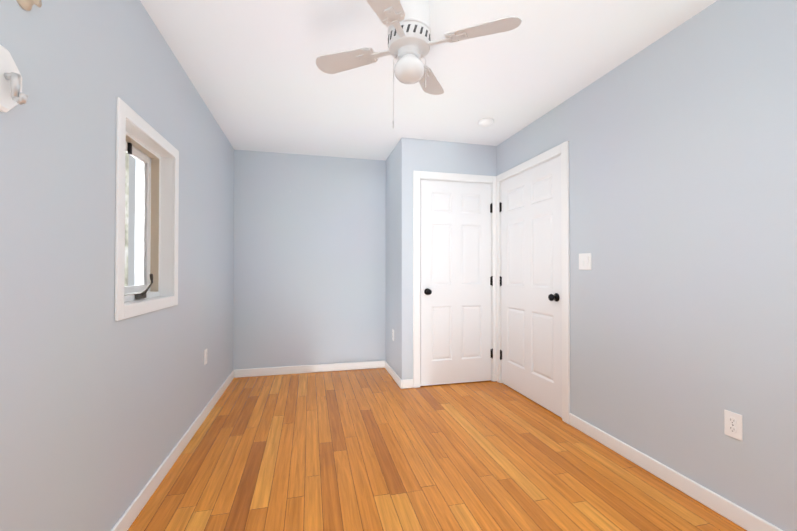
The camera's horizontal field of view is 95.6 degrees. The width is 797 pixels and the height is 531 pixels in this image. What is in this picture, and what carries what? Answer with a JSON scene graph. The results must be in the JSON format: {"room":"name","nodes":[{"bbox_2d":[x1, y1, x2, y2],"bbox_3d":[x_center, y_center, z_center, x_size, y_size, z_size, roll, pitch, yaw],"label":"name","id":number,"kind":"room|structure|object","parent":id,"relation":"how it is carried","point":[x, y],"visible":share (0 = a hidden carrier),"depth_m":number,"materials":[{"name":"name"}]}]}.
{"room":"empty bedroom","nodes":[
{"label":"empty bedroom","id":0,"kind":"room"},
{"bbox_2d":[0,0,233,530],"bbox_3d":[-1.131,-0.055,0.882,0.200,2.430,6.458,0,-1,-14],"label":"wall","id":1,"kind":"structure","parent":0,"point":[101,408],"depth_m":1.34,"materials":[{"name":"blue paint"}]},
{"bbox_2d":[0,45,21,111],"bbox_3d":[-1.028,-0.488,0.920,0.017,0.167,0.167,0,-1,-14],"label":"plate","id":2,"kind":"object","parent":1,"relation":"attached to","point":[7,65],"visible":0.67,"depth_m":0.94,"materials":[{"name":"white plastic"}]},
{"bbox_2d":[4,72,28,104],"bbox_3d":[-1.002,-0.464,0.950,0.047,0.080,0.020,0,-1,-14],"label":"hook","id":3,"kind":"object","parent":2,"relation":"attached to","point":[17,96],"visible":0.96,"depth_m":0.94,"materials":[{"name":"silver metal"}]},
{"bbox_2d":[16,0,41,10],"bbox_3d":[-1.040,-0.754,1.021,0.040,0.060,0.060,0,-1,-14],"label":"hook","id":4,"kind":"object","parent":1,"relation":"attached to","point":[27,5],"visible":1,"depth_m":1.02,"materials":[{"name":"beige"}]},
{"bbox_2d":[115,97,178,320],"bbox_3d":[-1.334,-0.233,1.834,0.164,0.938,0.714,0,-1,-14],"label":"casement window","id":5,"kind":"structure","parent":1,"relation":"in","point":[146,217],"depth_m":1.98,"materials":[{"name":"white wood"}]},
{"bbox_2d":[111,370,233,530],"bbox_3d":[-1.027,1.117,0.895,0.014,0.086,6.058,0,-1,-14],"label":"baseboard","id":6,"kind":"structure","parent":1,"relation":"attached to","point":[132,511],"depth_m":1.99,"materials":[{"name":"white wood"}]},
{"bbox_2d":[204,349,206,364],"bbox_3d":[-1.500,0.710,2.813,0.009,0.116,0.072,0,-1,-14],"label":"electrical outlet","id":7,"kind":"object","parent":1,"relation":"attached to","point":[205,356],"visible":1,"depth_m":2.79,"materials":[{"name":"white plastic"}]},
{"bbox_2d":[233,150,385,377],"bbox_3d":[-0.430,-0.020,4.276,2.780,2.430,0.200,0,-1,-14],"label":"wall","id":8,"kind":"structure","parent":0,"point":[310,268],"depth_m":4.03,"materials":[{"name":"blue paint"}]},
{"bbox_2d":[234,360,385,377],"bbox_3d":[-0.946,1.150,4.027,1.638,0.086,0.014,0,-1,-14],"label":"baseboard","id":9,"kind":"structure","parent":8,"relation":"attached to","point":[252,372],"depth_m":4.00,"materials":[{"name":"white wood"}]},
{"bbox_2d":[386,142,398,375],"bbox_3d":[-0.020,-0.023,3.935,0.110,2.430,0.658,0,-1,-14],"label":"wall","id":10,"kind":"structure","parent":0,"point":[392,251],"depth_m":3.88,"materials":[{"name":"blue paint"}]},
{"bbox_2d":[385,361,401,388],"bbox_3d":[-0.064,1.148,3.841,0.014,0.086,0.768,0,-1,-14],"label":"baseboard","id":11,"kind":"structure","parent":10,"relation":"attached to","point":[394,375],"depth_m":3.76,"materials":[{"name":"white wood"}]},
{"bbox_2d":[140,0,716,160],"bbox_3d":[0.262,-1.327,1.237,3.070,0.120,6.458,0,-1,-14],"label":"ceiling","id":12,"kind":"structure","parent":0,"point":[261,81],"depth_m":2.26,"materials":[{"name":"white paint"}]},
{"bbox_2d":[316,0,521,128],"bbox_3d":[0.051,-0.952,1.697,0.748,0.619,0.748,0,-1,-25],"label":"fan","id":13,"kind":"object","parent":12,"relation":"hanging from","point":[407,24],"visible":1,"depth_m":1.64,"materials":[{"name":"white plastic"}]},
{"bbox_2d":[478,118,493,126],"bbox_3d":[0.754,-1.226,3.114,0.132,0.041,0.132,0,-1,-14],"label":"smoke detector","id":14,"kind":"object","parent":12,"relation":"attached to","point":[485,122],"visible":1,"depth_m":3.08,"materials":[{"name":"white plastic"}]},
{"bbox_2d":[127,368,746,530],"bbox_3d":[0.262,1.213,1.211,3.070,0.100,6.458,0,-1,-14],"label":"floor","id":15,"kind":"structure","parent":0,"point":[377,449],"depth_m":2.08,"materials":[{"name":"brown wood"}]},
{"bbox_2d":[399,138,496,379],"bbox_3d":[0.512,-0.026,3.670,1.018,2.430,0.110,0,-1,-14],"label":"wall","id":16,"kind":"structure","parent":0,"point":[440,156],"depth_m":3.54,"materials":[{"name":"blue paint"}]},
{"bbox_2d":[402,379,412,388],"bbox_3d":[0.087,1.144,3.489,0.111,0.086,0.014,0,-1,-14],"label":"baseboard","id":17,"kind":"structure","parent":16,"relation":"attached to","point":[407,383],"depth_m":3.48,"materials":[{"name":"white wood"}]},
{"bbox_2d":[420,180,492,385],"bbox_3d":[0.600,0.167,3.618,0.782,2.022,0.101,0,-1,-14],"label":"door","id":18,"kind":"structure","parent":16,"relation":"in","point":[456,280],"depth_m":3.63,"materials":[{"name":"white wood"}]},
{"bbox_2d":[497,0,796,530],"bbox_3d":[1.612,-0.048,1.555,0.110,2.430,6.058,0,-1,-14],"label":"wall","id":19,"kind":"structure","parent":0,"point":[682,139],"depth_m":1.82,"materials":[{"name":"blue paint"}]},
{"bbox_2d":[413,141,569,423],"bbox_3d":[0.748,0.128,3.171,1.017,2.112,1.188,0,-1,-14],"label":"door frame","id":20,"kind":"structure","parent":19,"relation":"attached to","point":[562,149],"depth_m":3.51,"materials":[{"name":"white wood"}]},
{"bbox_2d":[499,155,561,417],"bbox_3d":[1.132,0.163,3.217,0.101,2.022,0.936,0,-1,-14],"label":"door","id":21,"kind":"structure","parent":19,"relation":"in","point":[531,299],"depth_m":3.14,"materials":[{"name":"white wood"}]},
{"bbox_2d":[579,253,591,269],"bbox_3d":[1.308,-0.028,2.538,0.012,0.116,0.118,0,-1,-14],"label":"light switch","id":22,"kind":"object","parent":19,"relation":"attached to","point":[585,261],"visible":1,"depth_m":2.53,"materials":[{"name":"white plastic"}]},
{"bbox_2d":[569,413,782,530],"bbox_3d":[1.772,1.114,0.632,0.014,0.086,4.212,0,-1,-14],"label":"baseboard","id":23,"kind":"structure","parent":19,"relation":"attached to","point":[733,512],"depth_m":1.87,"materials":[{"name":"white wood"}]},
{"bbox_2d":[724,410,742,440],"bbox_3d":[1.526,0.728,1.648,0.009,0.116,0.072,0,-1,-14],"label":"electrical outlet","id":24,"kind":"object","parent":19,"relation":"attached to","point":[733,424],"visible":1,"depth_m":1.64,"materials":[{"name":"white plastic"}]}
]}

